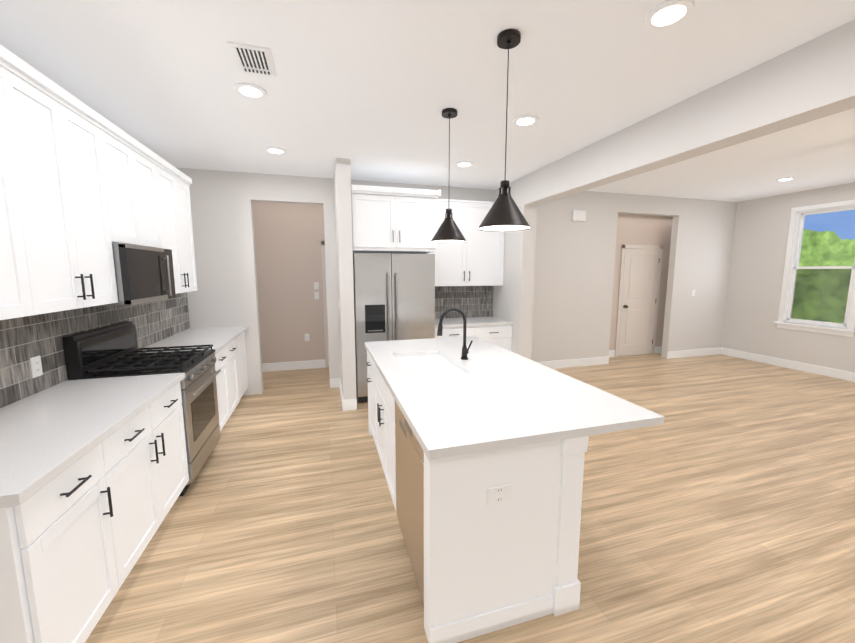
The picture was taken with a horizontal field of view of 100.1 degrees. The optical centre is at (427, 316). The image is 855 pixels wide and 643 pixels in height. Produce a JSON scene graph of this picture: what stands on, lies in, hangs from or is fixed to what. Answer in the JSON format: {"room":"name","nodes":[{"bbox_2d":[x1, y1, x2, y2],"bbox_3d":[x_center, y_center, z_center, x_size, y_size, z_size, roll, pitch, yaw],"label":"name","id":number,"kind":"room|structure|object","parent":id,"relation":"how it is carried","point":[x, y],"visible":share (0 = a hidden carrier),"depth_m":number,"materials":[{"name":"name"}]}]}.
{"room":"kitchen","nodes":[
{"label":"kitchen","id":0,"kind":"room"},
{"bbox_2d":[2,45,175,167],"bbox_3d":[-1.983,0.097,0.849,0.120,2.820,9.890,-2,8,-16],"label":"wall","id":1,"kind":"structure","parent":0,"point":[77,98],"depth_m":2.46,"materials":[{"name":"white paint"}]},
{"bbox_2d":[0,56,47,319],"bbox_3d":[-1.876,-0.510,1.223,0.329,1.070,0.767,-2,8,-16],"label":"upper cabinet","id":2,"kind":"object","parent":1,"relation":"attached to","point":[23,290],"depth_m":1.57,"materials":[{"name":"white wood"}]},
{"bbox_2d":[16,68,119,311],"bbox_3d":[-2.065,-0.592,1.873,0.329,1.070,0.830,-2,8,-16],"label":"upper cabinet","id":3,"kind":"object","parent":1,"relation":"attached to","point":[83,187],"depth_m":1.92,"materials":[{"name":"white wood"}]},
{"bbox_2d":[0,292,189,407],"bbox_3d":[-2.433,0.116,2.655,0.007,0.489,3.658,-2,8,-16],"label":"backsplash","id":4,"kind":"structure","parent":1,"relation":"attached to","point":[23,340],"depth_m":2.21,"materials":[{"name":"tile"}]},
{"bbox_2d":[30,355,42,377],"bbox_3d":[-2.248,0.286,2.060,0.006,0.116,0.072,-2,8,-16],"label":"outlet","id":5,"kind":"object","parent":4,"relation":"attached to","point":[36,366],"visible":1,"depth_m":2.06,"materials":[{"name":"white plastic"}]},
{"bbox_2d":[108,128,147,243],"bbox_3d":[-2.225,-0.855,2.396,0.329,0.680,0.435,-2,8,-16],"label":"upper cabinet","id":6,"kind":"object","parent":1,"relation":"attached to","point":[125,154],"depth_m":2.51,"materials":[{"name":"white wood"}]},
{"bbox_2d":[98,243,175,305],"bbox_3d":[-2.214,-0.311,2.635,0.427,0.410,0.748,-2,8,-16],"label":"microwave","id":7,"kind":"object","parent":6,"relation":"attached to","point":[144,274],"visible":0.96,"depth_m":2.50,"materials":[{"name":"silver metal"}]},
{"bbox_2d":[136,148,163,247],"bbox_3d":[-2.314,-0.894,2.699,0.329,0.680,0.435,-2,8,-16],"label":"upper cabinet","id":8,"kind":"object","parent":1,"relation":"attached to","point":[149,170],"depth_m":2.85,"materials":[{"name":"white wood"}]},
{"bbox_2d":[156,160,196,292],"bbox_3d":[-2.475,-0.770,3.276,0.329,1.070,0.841,-2,8,-16],"label":"upper cabinet","id":9,"kind":"object","parent":1,"relation":"attached to","point":[174,190],"depth_m":3.35,"materials":[{"name":"white wood"}]},
{"bbox_2d":[252,201,324,363],"bbox_3d":[-0.584,-0.633,6.291,5.620,2.900,0.120,-2,8,-16],"label":"wall","id":10,"kind":"structure","parent":0,"point":[289,237],"depth_m":5.74,"materials":[{"name":"beige paint"}]},
{"bbox_2d":[262,360,325,371],"bbox_3d":[-0.623,0.748,6.384,5.500,0.135,0.014,-2,8,-16],"label":"baseboard","id":11,"kind":"structure","parent":10,"relation":"attached to","point":[280,366],"depth_m":5.92,"materials":[{"name":"white"}]},
{"bbox_2d":[314,282,318,288],"bbox_3d":[-1.825,-0.510,5.877,0.072,0.116,0.007,-2,8,-16],"label":"light switch","id":12,"kind":"object","parent":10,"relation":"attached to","point":[316,285],"visible":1,"depth_m":5.88,"materials":[{"name":"white plastic"}]},
{"bbox_2d":[314,292,318,298],"bbox_3d":[-1.825,-0.352,5.897,0.072,0.116,0.007,-2,8,-16],"label":"light switch","id":13,"kind":"object","parent":10,"relation":"attached to","point":[316,295],"visible":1,"depth_m":5.89,"materials":[{"name":"white plastic"}]},
{"bbox_2d":[321,241,328,366],"bbox_3d":[-1.260,-0.198,6.034,0.950,2.100,0.092,-2,8,-16],"label":"hall door","id":14,"kind":"structure","parent":10,"relation":"in","point":[325,303],"depth_m":5.93,"materials":[{"name":"beige wood"}]},
{"bbox_2d":[0,0,854,201],"bbox_3d":[2.436,-1.527,1.932,9.320,0.130,9.890,-2,8,-16],"label":"ceiling","id":15,"kind":"structure","parent":0,"point":[371,90],"depth_m":2.27,"materials":[{"name":"white paint"}]},
{"bbox_2d":[234,83,266,98],"bbox_3d":[-1.187,-1.514,2.404,0.200,0.013,0.200,-2,8,-16],"label":"recessed light","id":16,"kind":"object","parent":15,"relation":"in","point":[251,90],"visible":0.96,"depth_m":2.38,"materials":[{"name":"white plastic"}]},
{"bbox_2d":[227,41,276,77],"bbox_3d":[-1.000,-1.472,2.065,0.210,0.011,0.300,-2,8,-16],"label":"ceiling vent","id":17,"kind":"object","parent":15,"relation":"in","point":[253,60],"visible":1,"depth_m":2.04,"materials":[{"name":"white metal"}]},
{"bbox_2d":[265,147,285,153],"bbox_3d":[-1.522,-1.665,3.588,0.200,0.013,0.200,-2,8,-16],"label":"recessed light","id":18,"kind":"object","parent":15,"relation":"in","point":[275,150],"visible":0.92,"depth_m":3.56,"materials":[{"name":"white"}]},
{"bbox_2d":[431,108,466,242],"bbox_3d":[0.168,-1.079,2.781,0.287,0.972,0.287,-2,8,-16],"label":"pendant light","id":19,"kind":"object","parent":15,"relation":"hanging from","point":[448,231],"visible":1,"depth_m":2.75,"materials":[{"name":"black metal"}]},
{"bbox_2d":[456,161,472,166],"bbox_3d":[0.417,-1.722,4.042,0.200,0.013,0.200,-2,8,-16],"label":"recessed light","id":20,"kind":"object","parent":15,"relation":"in","point":[464,164],"visible":0.96,"depth_m":4.03,"materials":[{"name":"white"}]},
{"bbox_2d":[478,29,529,231],"bbox_3d":[0.421,-0.969,1.914,0.287,0.972,0.287,-2,8,-16],"label":"pendant light","id":21,"kind":"object","parent":15,"relation":"hanging from","point":[504,214],"visible":1,"depth_m":1.89,"materials":[{"name":"black metal"}]},
{"bbox_2d":[513,115,538,125],"bbox_3d":[0.788,-1.574,2.878,0.200,0.013,0.200,-2,8,-16],"label":"recessed light","id":22,"kind":"object","parent":15,"relation":"in","point":[525,120],"visible":1,"depth_m":2.85,"materials":[{"name":"white"}]},
{"bbox_2d":[644,0,694,28],"bbox_3d":[1.136,-1.423,1.687,0.200,0.013,0.200,-2,8,-16],"label":"recessed light","id":23,"kind":"object","parent":15,"relation":"in","point":[666,14],"visible":1,"depth_m":1.67,"materials":[{"name":"white plastic"}]},
{"bbox_2d":[495,19,854,206],"bbox_3d":[2.283,-1.243,1.321,0.190,0.440,8.500,-2,8,-16],"label":"beam","id":24,"kind":"structure","parent":15,"relation":"attached to","point":[811,80],"depth_m":2.32,"materials":[{"name":"white paint"}]},
{"bbox_2d":[776,177,795,180],"bbox_3d":[5.005,-1.925,5.008,0.200,0.013,0.200,-2,8,-16],"label":"recessed light","id":25,"kind":"object","parent":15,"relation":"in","point":[785,179],"visible":1,"depth_m":4.99,"materials":[{"name":"white plastic"}]},
{"bbox_2d":[177,168,736,394],"bbox_3d":[1.397,-0.555,5.672,9.080,2.900,0.120,-2,8,-16],"label":"wall","id":26,"kind":"structure","parent":0,"point":[573,282],"depth_m":5.80,"materials":[{"name":"white paint"}]},
{"bbox_2d":[330,378,337,385],"bbox_3d":[0.452,0.842,5.644,3.850,0.135,0.014,-2,8,-16],"label":"baseboard","id":27,"kind":"structure","parent":26,"relation":"attached to","point":[333,381],"depth_m":4.99,"materials":[{"name":"white"}]},
{"bbox_2d":[338,378,344,410],"bbox_3d":[-1.107,0.975,4.593,0.020,0.135,0.914,-2,8,-16],"label":"baseboard","id":28,"kind":"structure","parent":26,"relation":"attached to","point":[339,382],"depth_m":4.37,"materials":[{"name":"white"}]},
{"bbox_2d":[351,185,504,285],"bbox_3d":[0.083,-0.983,4.734,2.162,1.165,0.827,-2,8,-16],"label":"upper cabinet","id":29,"kind":"object","parent":26,"relation":"attached to","point":[394,220],"visible":0.92,"depth_m":4.33,"materials":[{"name":"white wood"}]},
{"bbox_2d":[435,286,492,318],"bbox_3d":[0.452,-0.229,5.369,1.156,0.490,0.007,-2,8,-16],"label":"backsplash","id":30,"kind":"structure","parent":26,"relation":"attached to","point":[472,301],"depth_m":5.40,"materials":[{"name":"tile"}]},
{"bbox_2d":[537,356,609,368],"bbox_3d":[2.189,0.797,6.003,2.070,0.135,0.017,-2,8,-16],"label":"baseboard","id":31,"kind":"structure","parent":26,"relation":"attached to","point":[596,360],"depth_m":6.10,"materials":[{"name":"white"}]},
{"bbox_2d":[571,210,585,220],"bbox_3d":[2.429,-1.623,5.751,0.240,0.160,0.044,-2,8,-16],"label":"door chime","id":32,"kind":"object","parent":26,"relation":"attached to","point":[578,215],"visible":1,"depth_m":5.73,"materials":[{"name":"white plastic"}]},
{"bbox_2d":[667,347,721,358],"bbox_3d":[5.109,0.690,6.843,1.350,0.135,0.014,-2,8,-16],"label":"baseboard","id":33,"kind":"structure","parent":26,"relation":"attached to","point":[709,351],"depth_m":6.83,"materials":[{"name":"white"}]},
{"bbox_2d":[85,353,854,642],"bbox_3d":[2.276,1.290,2.846,10.280,0.050,11.400,-2,8,-16],"label":"floor","id":34,"kind":"structure","parent":0,"point":[718,505],"depth_m":2.27,"materials":[{"name":"brown wood"}]},
{"bbox_2d":[0,326,248,642],"bbox_3d":[-2.112,0.803,2.836,0.676,0.920,3.658,-2,8,-16],"label":"base cabinets","id":35,"kind":"object","parent":34,"relation":"on","point":[94,477],"depth_m":1.58,"materials":[{"name":"white wood"}]},
{"bbox_2d":[62,321,220,495],"bbox_3d":[-2.082,0.667,2.797,0.698,1.200,0.750,-2,8,-16],"label":"range","id":36,"kind":"object","parent":34,"relation":"on","point":[108,351],"visible":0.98,"depth_m":2.65,"materials":[{"name":"silver metal"}]},
{"bbox_2d":[334,158,356,399],"bbox_3d":[-1.031,-0.360,4.453,0.150,2.820,0.900,-2,8,-16],"label":"column","id":37,"kind":"structure","parent":34,"relation":"on","point":[344,243],"depth_m":4.03,"materials":[{"name":"white paint"}]},
{"bbox_2d":[353,253,434,401],"bbox_3d":[-0.473,0.109,4.709,0.980,1.825,0.816,-2,8,-16],"label":"refrigerator","id":38,"kind":"object","parent":34,"relation":"on","point":[394,296],"visible":0.54,"depth_m":4.32,"materials":[{"name":"silver metal"}]},
{"bbox_2d":[395,401,423,602],"bbox_3d":[0.181,0.936,1.970,0.602,0.863,0.632,-2,8,-16],"label":"dishwasher","id":39,"kind":"object","parent":34,"relation":"on","point":[410,483],"visible":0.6,"depth_m":1.80,"materials":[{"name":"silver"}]},
{"bbox_2d":[435,317,512,350],"bbox_3d":[0.541,0.509,5.149,1.159,0.920,0.656,-2,8,-16],"label":"base cabinet","id":40,"kind":"object","parent":34,"relation":"on","point":[495,331],"depth_m":4.90,"materials":[{"name":"white wood"}]},
{"bbox_2d":[366,348,596,642],"bbox_3d":[0.050,0.851,2.612,0.782,0.880,2.204,-2,8,-16],"label":"kitchen island","id":41,"kind":"object","parent":34,"relation":"on","point":[497,566],"depth_m":1.59,"materials":[{"name":"white wood"}]},
{"bbox_2d":[487,484,511,504],"bbox_3d":[0.310,0.765,1.541,0.116,0.072,0.006,-2,8,-16],"label":"outlet","id":42,"kind":"object","parent":41,"relation":"attached to","point":[499,494],"visible":1,"depth_m":1.54,"materials":[{"name":"white plastic"}]},
{"bbox_2d":[365,336,663,455],"bbox_3d":[0.259,0.384,2.639,1.185,0.040,2.256,-2,8,-16],"label":"island countertop","id":43,"kind":"structure","parent":41,"relation":"on","point":[492,398],"depth_m":1.97,"materials":[{"name":"white stone"}]},
{"bbox_2d":[437,308,472,359],"bbox_3d":[0.209,0.138,2.784,0.267,0.412,0.112,-2,8,-16],"label":"faucet","id":44,"kind":"object","parent":43,"relation":"on","point":[465,350],"visible":1,"depth_m":2.80,"materials":[{"name":"black metal"}]},
{"bbox_2d":[492,205,536,359],"bbox_3d":[1.216,-0.269,5.162,0.190,2.460,0.820,-2,8,-16],"label":"wall","id":45,"kind":"structure","parent":0,"point":[513,297],"depth_m":4.83,"materials":[{"name":"white paint"}]},
{"bbox_2d":[609,213,672,355],"bbox_3d":[3.841,-0.678,6.643,2.320,2.900,0.400,-2,8,-16],"label":"wall","id":46,"kind":"structure","parent":0,"point":[635,229],"depth_m":6.71,"materials":[{"name":"beige paint"}]},
{"bbox_2d":[609,350,614,356],"bbox_3d":[3.190,0.708,6.705,0.765,0.135,0.014,-2,8,-16],"label":"baseboard","id":47,"kind":"structure","parent":46,"relation":"attached to","point":[611,352],"depth_m":6.79,"materials":[{"name":"white"}]},
{"bbox_2d":[615,245,662,356],"bbox_3d":[4.030,-0.292,6.778,0.950,2.100,0.092,-2,8,-16],"label":"hall door","id":48,"kind":"structure","parent":46,"relation":"in","point":[639,288],"depth_m":6.80,"materials":[{"name":"beige wood"}]},
{"bbox_2d":[654,346,661,353],"bbox_3d":[4.650,0.654,7.124,0.355,0.135,0.014,-2,8,-16],"label":"baseboard","id":49,"kind":"structure","parent":46,"relation":"attached to","point":[657,349],"depth_m":7.09,"materials":[{"name":"white"}]},
{"bbox_2d":[722,182,854,372],"bbox_3d":[6.854,-0.264,3.382,0.120,2.900,9.890,-2,8,-16],"label":"wall","id":50,"kind":"structure","parent":0,"point":[759,245],"depth_m":6.25,"materials":[{"name":"white paint"}]},
{"bbox_2d":[721,348,854,381],"bbox_3d":[6.948,1.179,2.989,0.017,0.135,8.500,-2,8,-16],"label":"baseboard","id":51,"kind":"structure","parent":50,"relation":"attached to","point":[830,372],"depth_m":5.95,"materials":[{"name":"white"}]},
{"bbox_2d":[774,200,854,336],"bbox_3d":[6.172,-0.751,5.597,0.175,1.993,0.980,-2,8,-16],"label":"window","id":52,"kind":"structure","parent":50,"relation":"in","point":[791,267],"depth_m":5.72,"materials":[{"name":"white"}]},
{"label":"outside","id":53,"kind":"structure","parent":0,"visible":0},
{"bbox_2d":[791,215,854,322],"bbox_3d":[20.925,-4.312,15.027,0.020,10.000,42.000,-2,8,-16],"label":"trees","id":54,"kind":"object","parent":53,"point":[824,250],"depth_m":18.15,"materials":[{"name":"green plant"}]}
]}

